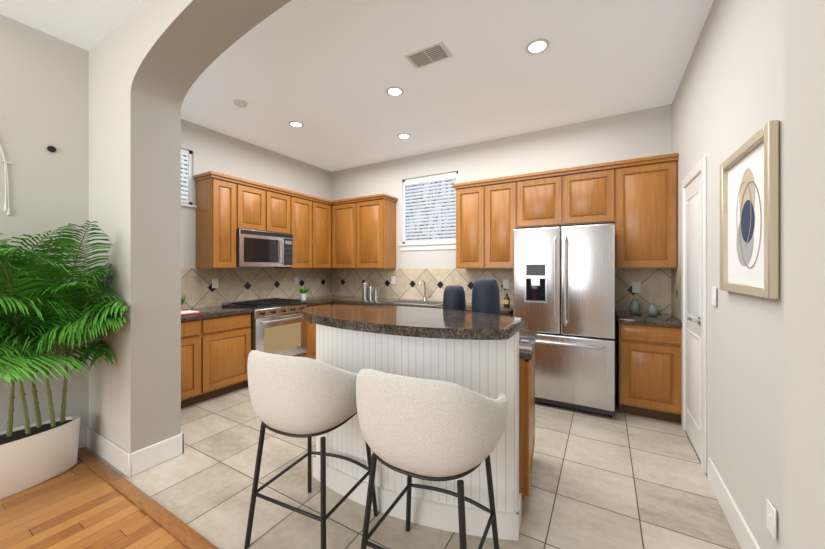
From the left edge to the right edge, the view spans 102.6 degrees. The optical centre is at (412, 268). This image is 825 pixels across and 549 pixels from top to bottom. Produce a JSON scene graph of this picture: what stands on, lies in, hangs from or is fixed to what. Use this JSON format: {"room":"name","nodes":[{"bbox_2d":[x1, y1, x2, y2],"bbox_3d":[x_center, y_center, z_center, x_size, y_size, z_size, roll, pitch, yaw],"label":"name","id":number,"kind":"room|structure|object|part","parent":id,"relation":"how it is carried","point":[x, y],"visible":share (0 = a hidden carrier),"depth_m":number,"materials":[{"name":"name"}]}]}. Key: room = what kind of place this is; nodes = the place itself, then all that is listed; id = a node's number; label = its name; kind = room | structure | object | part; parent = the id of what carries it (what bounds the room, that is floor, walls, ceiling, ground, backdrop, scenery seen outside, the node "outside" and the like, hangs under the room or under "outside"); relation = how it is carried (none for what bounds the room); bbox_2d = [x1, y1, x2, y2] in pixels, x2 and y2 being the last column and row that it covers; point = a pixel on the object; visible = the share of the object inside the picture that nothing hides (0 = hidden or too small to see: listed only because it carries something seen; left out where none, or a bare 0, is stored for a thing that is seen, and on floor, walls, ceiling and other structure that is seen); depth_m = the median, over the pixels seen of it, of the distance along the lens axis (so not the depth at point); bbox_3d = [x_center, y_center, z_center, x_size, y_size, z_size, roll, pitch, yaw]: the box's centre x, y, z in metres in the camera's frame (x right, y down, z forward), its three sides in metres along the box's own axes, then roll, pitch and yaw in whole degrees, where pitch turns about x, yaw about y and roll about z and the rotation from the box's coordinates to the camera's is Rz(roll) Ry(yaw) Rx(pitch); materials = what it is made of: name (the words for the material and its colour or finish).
{"room":"kitchen","nodes":[
{"label":"kitchen","id":0,"kind":"room"},
{"bbox_2d":[0,14,88,430],"bbox_3d":[-4.128,-0.155,-0.085,0.150,3.050,6.200,0,0,30],"label":"wall","id":1,"kind":"structure","parent":0,"point":[44,91],"depth_m":2.35,"materials":[{"name":"white paint"}]},
{"bbox_2d":[0,144,11,215],"bbox_3d":[-2.749,-0.933,2.119,0.016,1.166,0.236,0,0,30],"label":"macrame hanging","id":2,"kind":"object","parent":1,"relation":"hanging from","point":[6,208],"visible":1,"depth_m":2.20,"materials":[{"name":"white fabric"}]},
{"bbox_2d":[47,146,55,151],"bbox_3d":[-2.599,-0.860,2.380,0.011,0.044,0.044,0,0,30],"label":"hook","id":3,"kind":"object","parent":1,"relation":"attached to","point":[51,148],"visible":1,"depth_m":2.38,"materials":[{"name":"black metal"}]},
{"bbox_2d":[78,428,84,448],"bbox_3d":[-4.056,1.295,-0.127,0.016,0.150,6.200,0,0,30],"label":"baseboard","id":4,"kind":"structure","parent":1,"relation":"attached to","point":[82,431],"depth_m":2.51,"materials":[{"name":"white"}]},
{"bbox_2d":[0,458,188,548],"bbox_3d":[-2.482,1.400,-1.063,11.000,0.060,6.165,0,0,30],"label":"floor","id":5,"kind":"structure","parent":0,"point":[79,504],"depth_m":1.80,"materials":[{"name":"brown wood"}]},
{"bbox_2d":[0,221,130,499],"bbox_3d":[-2.378,0.488,1.854,0.905,1.765,1.048,0,0,30],"label":"palm plant","id":6,"kind":"object","parent":5,"relation":"on","point":[41,314],"visible":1,"depth_m":2.04,"materials":[{"name":"green plant"}]},
{"bbox_2d":[78,447,218,548],"bbox_3d":[-0.793,1.365,1.480,4.040,0.011,0.070,0,0,30],"label":"threshold strip","id":7,"kind":"object","parent":5,"relation":"on","point":[186,535],"depth_m":1.90,"materials":[{"name":"brown wood"}]},
{"bbox_2d":[181,119,330,306],"bbox_3d":[-2.234,-0.155,4.482,0.150,3.050,3.000,0,0,30],"label":"wall","id":8,"kind":"structure","parent":0,"point":[215,151],"depth_m":4.27,"materials":[{"name":"white paint"}]},
{"bbox_2d":[181,148,196,207],"bbox_3d":[-2.722,-1.030,3.563,0.130,0.660,0.700,0,0,30],"label":"window","id":9,"kind":"structure","parent":8,"relation":"in","point":[186,178],"depth_m":3.80,"materials":[{"name":"white"}]},
{"bbox_2d":[195,171,244,267],"bbox_3d":[-2.279,-0.520,3.903,0.347,1.040,0.354,0,0,30],"label":"upper cabinet","id":10,"kind":"object","parent":8,"relation":"attached to","point":[220,200],"depth_m":3.77,"materials":[{"name":"brown wood"}]},
{"bbox_2d":[245,183,272,231],"bbox_3d":[-2.110,-0.755,4.194,0.347,0.570,0.456,0,0,30],"label":"upper cabinet","id":11,"kind":"object","parent":8,"relation":"attached to","point":[258,199],"depth_m":4.15,"materials":[{"name":"brown wood"}]},
{"bbox_2d":[236,229,292,266],"bbox_3d":[-1.987,-0.245,4.306,0.447,0.446,0.769,0,0,30],"label":"microwave","id":12,"kind":"object","parent":11,"relation":"attached to","point":[254,248],"visible":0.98,"depth_m":4.15,"materials":[{"name":"grey metal"}]},
{"bbox_2d":[273,187,292,233],"bbox_3d":[-1.949,-0.755,4.469,0.347,0.570,0.457,0,0,30],"label":"upper cabinet","id":13,"kind":"object","parent":8,"relation":"attached to","point":[282,200],"depth_m":4.46,"materials":[{"name":"brown wood"}]},
{"bbox_2d":[275,195,308,267],"bbox_3d":[-1.736,-0.520,4.837,0.347,1.040,0.533,0,0,30],"label":"upper cabinet","id":14,"kind":"object","parent":8,"relation":"attached to","point":[300,202],"depth_m":4.73,"materials":[{"name":"brown wood"}]},
{"bbox_2d":[309,195,332,267],"bbox_3d":[-1.518,-0.520,5.139,0.419,1.040,0.484,0,0,30],"label":"upper cabinet","id":15,"kind":"object","parent":8,"relation":"attached to","point":[320,210],"depth_m":5.06,"materials":[{"name":"brown wood"}]},
{"bbox_2d":[0,0,713,171],"bbox_3d":[-1.593,-1.740,0.464,11.000,0.120,9.700,0,0,30],"label":"ceiling","id":16,"kind":"structure","parent":0,"point":[327,73],"depth_m":2.78,"materials":[{"name":"white paint"}]},
{"bbox_2d":[233,99,247,106],"bbox_3d":[-1.737,-1.665,3.337,0.130,0.030,0.130,0,0,30],"label":"smoke detector","id":17,"kind":"object","parent":16,"relation":"attached to","point":[239,102],"visible":0.98,"depth_m":3.31,"materials":[{"name":"white plastic"}]},
{"bbox_2d":[288,121,303,127],"bbox_3d":[-1.351,-1.675,3.841,0.176,0.009,0.176,0,0,30],"label":"recessed light","id":18,"kind":"object","parent":16,"relation":"in","point":[297,124],"visible":1,"depth_m":3.84,"materials":[{"name":"white plastic"}]},
{"bbox_2d":[385,86,403,96],"bbox_3d":[-0.169,-1.675,3.130,0.176,0.009,0.176,0,0,30],"label":"recessed light","id":19,"kind":"object","parent":16,"relation":"in","point":[394,91],"visible":1,"depth_m":3.13,"materials":[{"name":"white"}]},
{"bbox_2d":[397,133,410,138],"bbox_3d":[-0.106,-1.675,4.192,0.176,0.009,0.176,0,0,30],"label":"recessed light","id":20,"kind":"object","parent":16,"relation":"in","point":[404,136],"visible":1,"depth_m":4.20,"materials":[{"name":"white"}]},
{"bbox_2d":[404,41,452,68],"bbox_3d":[0.125,-1.673,2.600,0.330,0.015,0.200,0,0,30],"label":"ceiling vent","id":21,"kind":"object","parent":16,"relation":"in","point":[429,54],"visible":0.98,"depth_m":2.58,"materials":[{"name":"white metal"}]},
{"bbox_2d":[525,38,549,53],"bbox_3d":[0.943,-1.675,2.494,0.176,0.009,0.176,0,0,30],"label":"recessed light","id":22,"kind":"object","parent":16,"relation":"in","point":[538,45],"visible":1,"depth_m":2.49,"materials":[{"name":"white plastic"}]},
{"bbox_2d":[85,386,740,548],"bbox_3d":[-0.172,1.400,3.204,5.100,0.060,3.535,0,0,30],"label":"floor","id":23,"kind":"structure","parent":0,"point":[619,480],"depth_m":2.03,"materials":[{"name":"beige tile"}]},
{"bbox_2d":[181,313,250,407],"bbox_3d":[-2.376,0.935,3.465,0.621,0.870,1.092,0,0,30],"label":"base cabinet","id":24,"kind":"object","parent":23,"relation":"on","point":[215,351],"visible":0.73,"depth_m":3.42,"materials":[{"name":"brown wood"}]},
{"bbox_2d":[181,306,252,320],"bbox_3d":[-2.367,0.480,3.459,0.642,0.040,1.092,0,0,30],"label":"countertop","id":25,"kind":"structure","parent":24,"relation":"on","point":[213,311],"depth_m":3.58,"materials":[{"name":"stone"}]},
{"bbox_2d":[181,294,189,310],"bbox_3d":[-2.410,0.355,3.455,0.115,0.211,0.169,0,0,30],"label":"herb plant","id":26,"kind":"object","parent":25,"relation":"on","point":[183,300],"visible":0.46,"depth_m":3.45,"materials":[{"name":"green plant"}]},
{"bbox_2d":[181,310,201,315],"bbox_3d":[-2.265,0.445,3.285,0.200,0.030,0.220,0,0,30],"label":"books","id":27,"kind":"object","parent":25,"relation":"on","point":[187,313],"visible":0.5,"depth_m":3.26,"materials":[{"name":"red paper"}]},
{"bbox_2d":[223,297,306,385],"bbox_3d":[-1.850,0.892,4.236,0.701,0.955,0.756,0,0,30],"label":"range","id":28,"kind":"object","parent":23,"relation":"on","point":[278,326],"visible":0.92,"depth_m":4.06,"materials":[{"name":"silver metal"}]},
{"bbox_2d":[244,350,377,548],"bbox_3d":[-0.516,0.879,1.714,0.619,0.985,0.533,0,0,24],"label":"stool","id":29,"kind":"object","parent":23,"relation":"on","point":[299,397],"visible":0.9,"depth_m":1.48,"materials":[{"name":"fabric"}]},
{"bbox_3d":[-0.516,0.582,1.714,0.620,0.406,0.533,0,0,24],"label":"seat","id":30,"kind":"part","parent":29,"relation":"part of","materials":[{"name":"fabric"}]},
{"bbox_2d":[305,302,332,359],"bbox_3d":[-1.549,0.935,4.815,0.692,0.870,0.535,0,0,30],"label":"base cabinet","id":31,"kind":"object","parent":23,"relation":"on","point":[311,341],"depth_m":4.56,"materials":[{"name":"brown wood"}]},
{"bbox_2d":[295,280,512,314],"bbox_3d":[-0.306,0.327,4.437,3.222,0.346,1.132,0,0,30],"label":"countertop","id":32,"kind":"structure","parent":31,"relation":"on","point":[424,303],"depth_m":4.60,"materials":[{"name":"stone"}]},
{"bbox_2d":[299,286,310,299],"bbox_3d":[-1.572,0.349,4.836,0.221,0.222,0.157,0,0,30],"label":"herb plant","id":33,"kind":"object","parent":32,"relation":"on","point":[303,293],"visible":0.98,"depth_m":4.80,"materials":[{"name":"green plant"}]},
{"bbox_2d":[362,281,368,298],"bbox_3d":[-0.721,0.327,5.083,0.116,0.267,0.116,0,0,30],"label":"canister","id":34,"kind":"object","parent":32,"relation":"on","point":[365,284],"visible":0.98,"depth_m":5.03,"materials":[{"name":"silver metal"}]},
{"bbox_2d":[368,285,374,298],"bbox_3d":[-0.624,0.351,4.991,0.102,0.217,0.102,0,0,30],"label":"canister","id":35,"kind":"object","parent":32,"relation":"on","point":[370,292],"visible":1,"depth_m":4.95,"materials":[{"name":"silver metal"}]},
{"bbox_2d":[373,288,378,299],"bbox_3d":[-0.535,0.371,4.905,0.090,0.177,0.090,0,0,30],"label":"canister","id":36,"kind":"object","parent":32,"relation":"on","point":[376,293],"visible":1,"depth_m":4.87,"materials":[{"name":"silver metal"}]},
{"bbox_2d":[503,294,509,306],"bbox_3d":[1.124,0.380,3.938,0.074,0.160,0.074,0,0,30],"label":"soap bottle","id":37,"kind":"object","parent":32,"relation":"on","point":[506,301],"visible":1,"depth_m":3.91,"materials":[{"name":"black glass"}]},
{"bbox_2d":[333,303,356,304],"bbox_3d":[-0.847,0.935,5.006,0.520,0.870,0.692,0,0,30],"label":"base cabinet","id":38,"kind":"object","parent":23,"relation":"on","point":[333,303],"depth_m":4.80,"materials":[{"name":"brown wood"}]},
{"bbox_2d":[313,308,536,540],"bbox_3d":[0.102,0.850,2.248,1.327,1.040,0.940,0,0,23],"label":"kitchen island","id":39,"kind":"object","parent":23,"relation":"on","point":[489,355],"depth_m":1.78,"materials":[{"name":"white wood"}]},
{"bbox_2d":[302,305,524,344],"bbox_3d":[-0.096,0.305,2.045,1.486,0.050,0.750,0,0,23],"label":"island countertop","id":40,"kind":"structure","parent":39,"relation":"on","point":[481,328],"depth_m":1.78,"materials":[{"name":"brown stone"}]},
{"bbox_2d":[443,285,465,310],"bbox_3d":[0.302,0.292,2.387,0.166,0.335,0.166,0,0,30],"label":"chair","id":41,"kind":"object","parent":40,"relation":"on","point":[453,297],"visible":0.58,"depth_m":2.32,"materials":[{"name":"blue fabric"}]},
{"bbox_2d":[472,279,499,314],"bbox_3d":[0.497,0.265,2.245,0.188,0.390,0.188,0,0,30],"label":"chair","id":42,"kind":"object","parent":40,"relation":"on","point":[485,296],"visible":0.71,"depth_m":2.17,"materials":[{"name":"blue fabric"}]},
{"bbox_2d":[530,337,536,360],"bbox_3d":[0.164,0.480,2.383,1.350,0.040,0.685,0,0,23],"label":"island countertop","id":43,"kind":"structure","parent":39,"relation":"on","point":[535,338],"depth_m":2.03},
{"bbox_2d":[356,369,507,548],"bbox_3d":[0.076,0.879,1.411,0.618,0.985,0.533,0,0,27],"label":"stool","id":44,"kind":"object","parent":23,"relation":"on","point":[426,429],"visible":1,"depth_m":1.17,"materials":[{"name":"fabric"}]},
{"bbox_3d":[0.075,0.582,1.410,0.620,0.406,0.533,0,0,27],"label":"seat","id":45,"kind":"part","parent":44,"relation":"part of","materials":[{"name":"fabric"}]},
{"bbox_2d":[513,223,614,416],"bbox_3d":[1.595,0.479,3.475,0.900,1.782,0.828,0,0,30],"label":"fridge","id":46,"kind":"object","parent":23,"relation":"on","point":[564,292],"visible":0.81,"depth_m":3.13,"materials":[{"name":"grey metal"}]},
{"bbox_2d":[617,320,681,422],"bbox_3d":[2.284,0.935,3.226,0.472,0.870,0.621,0,0,30],"label":"base cabinet","id":47,"kind":"object","parent":23,"relation":"on","point":[649,371],"visible":0.94,"depth_m":2.97,"materials":[{"name":"brown wood"}]},
{"bbox_2d":[616,311,681,326],"bbox_3d":[2.274,0.480,3.219,0.482,0.040,0.642,0,0,30],"label":"countertop","id":48,"kind":"structure","parent":47,"relation":"on","point":[666,319],"depth_m":3.04,"materials":[{"name":"stone"}]},
{"bbox_2d":[629,299,639,313],"bbox_3d":[2.252,0.385,3.352,0.100,0.150,0.100,0,0,30],"label":"vase","id":49,"kind":"object","parent":48,"relation":"on","point":[634,306],"visible":1,"depth_m":3.32,"materials":[{"name":"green ceramic"}]},
{"bbox_2d":[646,303,658,315],"bbox_3d":[2.333,0.400,3.213,0.100,0.120,0.100,0,0,30],"label":"vase","id":50,"kind":"object","parent":48,"relation":"on","point":[652,309],"visible":1,"depth_m":3.18,"materials":[{"name":"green ceramic"}]},
{"bbox_2d":[89,0,824,548],"bbox_3d":[-1.033,-0.155,1.874,4.850,3.050,0.300,0,0,30],"label":"wall","id":51,"kind":"structure","parent":0,"point":[151,62],"depth_m":2.19,"materials":[{"name":"white paint"}]},
{"bbox_2d":[85,427,134,476],"bbox_3d":[-2.164,1.295,2.349,0.716,0.150,0.024,0,0,30],"label":"baseboard","id":52,"kind":"structure","parent":51,"relation":"attached to","point":[126,463],"depth_m":2.31,"materials":[{"name":"white wood"}]},
{"bbox_2d":[157,432,183,454],"bbox_3d":[-2.031,1.295,2.638,0.776,0.150,0.016,0,0,30],"label":"baseboard","id":53,"kind":"structure","parent":51,"relation":"attached to","point":[175,444],"depth_m":2.40,"materials":[{"name":"white wood"}]},
{"bbox_2d":[331,104,671,393],"bbox_3d":[0.654,-0.155,4.623,5.000,3.050,0.150,0,0,30],"label":"wall","id":54,"kind":"structure","parent":0,"point":[637,134],"depth_m":4.17,"materials":[{"name":"white paint"}]},
{"bbox_2d":[333,199,360,267],"bbox_3d":[-0.980,-0.520,5.243,0.590,1.040,0.418,0,0,30],"label":"upper cabinet","id":55,"kind":"object","parent":54,"relation":"attached to","point":[357,232],"depth_m":5.10,"materials":[{"name":"brown wood"}]},
{"bbox_2d":[361,195,396,267],"bbox_3d":[-0.581,-0.520,5.052,0.568,1.040,0.347,0,0,30],"label":"upper cabinet","id":56,"kind":"object","parent":54,"relation":"attached to","point":[378,212],"depth_m":4.87,"materials":[{"name":"brown wood"}]},
{"bbox_2d":[399,171,457,250],"bbox_3d":[0.250,-0.810,4.813,0.970,1.080,0.130,0,0,30],"label":"window","id":57,"kind":"structure","parent":54,"relation":"in","point":[429,212],"depth_m":4.81,"materials":[{"name":"white"}]},
{"bbox_2d":[181,268,680,319],"bbox_3d":[-0.138,0.230,3.263,4.700,0.460,2.999,0,0,30],"label":"tile","id":58,"kind":"structure","parent":54,"relation":"attached to","point":[661,288],"depth_m":4.45,"materials":[{"name":"beige tile"}]},
{"bbox_2d":[212,278,217,287],"bbox_3d":[-2.400,0.180,4.024,0.011,0.118,0.075,0,0,30],"label":"electrical outlet plate","id":59,"kind":"object","parent":58,"relation":"attached to","point":[214,282],"visible":1,"depth_m":4.02,"materials":[{"name":"white plastic"}]},
{"bbox_2d":[295,276,298,283],"bbox_3d":[-1.782,0.180,5.087,0.011,0.118,0.075,0,0,30],"label":"electrical outlet plate","id":60,"kind":"object","parent":58,"relation":"attached to","point":[296,279],"visible":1,"depth_m":5.09,"materials":[{"name":"white plastic"}]},
{"bbox_2d":[391,276,394,283],"bbox_3d":[-0.297,0.180,5.077,0.075,0.118,0.011,0,0,30],"label":"electrical outlet plate","id":61,"kind":"object","parent":58,"relation":"attached to","point":[392,279],"visible":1,"depth_m":5.08,"materials":[{"name":"white plastic"}]},
{"bbox_2d":[503,279,508,288],"bbox_3d":[1.190,0.200,4.212,0.075,0.118,0.011,0,0,30],"label":"electrical outlet plate","id":62,"kind":"object","parent":58,"relation":"attached to","point":[505,284],"visible":1,"depth_m":4.21,"materials":[{"name":"white plastic"}]},
{"bbox_2d":[632,282,640,292],"bbox_3d":[2.383,0.200,3.517,0.075,0.118,0.011,0,0,30],"label":"electrical outlet plate","id":63,"kind":"object","parent":58,"relation":"attached to","point":[636,287],"visible":1,"depth_m":3.52,"materials":[{"name":"white plastic"}]},
{"bbox_2d":[452,181,491,267],"bbox_3d":[0.826,-0.520,4.233,0.448,1.040,0.346,0,0,30],"label":"upper cabinet","id":64,"kind":"object","parent":54,"relation":"attached to","point":[474,201],"depth_m":4.07,"materials":[{"name":"brown wood"}]},
{"bbox_2d":[492,177,523,267],"bbox_3d":[1.124,-0.520,4.059,0.518,1.040,0.346,0,0,30],"label":"upper cabinet","id":65,"kind":"object","parent":54,"relation":"attached to","point":[507,193],"depth_m":3.88,"materials":[{"name":"brown wood"}]},
{"bbox_2d":[524,169,571,227],"bbox_3d":[1.527,-0.755,3.824,0.554,0.570,0.346,0,0,30],"label":"upper cabinet","id":66,"kind":"object","parent":54,"relation":"attached to","point":[547,196],"depth_m":3.64,"materials":[{"name":"brown wood"}]},
{"bbox_2d":[572,165,615,225],"bbox_3d":[1.887,-0.755,3.615,0.555,0.570,0.346,0,0,30],"label":"upper cabinet","id":67,"kind":"object","parent":54,"relation":"attached to","point":[594,187],"depth_m":3.42,"materials":[{"name":"brown wood"}]},
{"bbox_2d":[615,153,677,267],"bbox_3d":[2.311,-0.520,3.368,0.566,1.040,0.346,0,0,30],"label":"upper cabinet","id":68,"kind":"object","parent":54,"relation":"attached to","point":[634,201],"depth_m":3.20,"materials":[{"name":"brown wood"}]},
{"bbox_2d":[672,0,783,548],"bbox_3d":[0.323,-0.155,-0.767,0.150,3.050,9.500,0,0,30],"label":"wall","id":69,"kind":"structure","parent":0,"point":[728,101],"depth_m":1.68,"materials":[{"name":"white paint"}]},
{"bbox_2d":[681,156,706,472],"bbox_3d":[2.142,0.307,2.537,0.090,2.125,0.750,0,0,30],"label":"door","id":70,"kind":"structure","parent":69,"relation":"attached to","point":[694,290],"depth_m":2.45,"materials":[{"name":"white wood"}]},
{"bbox_2d":[712,286,715,305],"bbox_3d":[1.853,0.170,2.034,0.011,0.118,0.075,0,0,30],"label":"switch plate","id":71,"kind":"object","parent":69,"relation":"attached to","point":[713,296],"visible":0.98,"depth_m":2.03,"materials":[{"name":"white plastic"}]},
{"bbox_2d":[708,457,760,548],"bbox_3d":[1.514,1.295,1.468,0.040,0.150,1.560,0,0,30],"label":"baseboard","id":72,"kind":"structure","parent":69,"relation":"attached to","point":[740,528],"depth_m":1.74,"materials":[{"name":"white wood"}]},
{"bbox_2d":[720,120,778,298],"bbox_3d":[1.572,-0.230,1.567,0.031,0.700,0.640,0,0,30],"label":"picture frame","id":73,"kind":"object","parent":69,"relation":"attached to","point":[749,216],"visible":1,"depth_m":1.49,"materials":[{"name":"beige"}]},
{"bbox_2d":[766,499,776,539],"bbox_3d":[1.446,1.010,1.334,0.011,0.118,0.075,0,0,30],"label":"electrical outlet plate","id":74,"kind":"object","parent":69,"relation":"attached to","point":[771,518],"visible":0.96,"depth_m":1.32,"materials":[{"name":"white plastic"}]}
]}

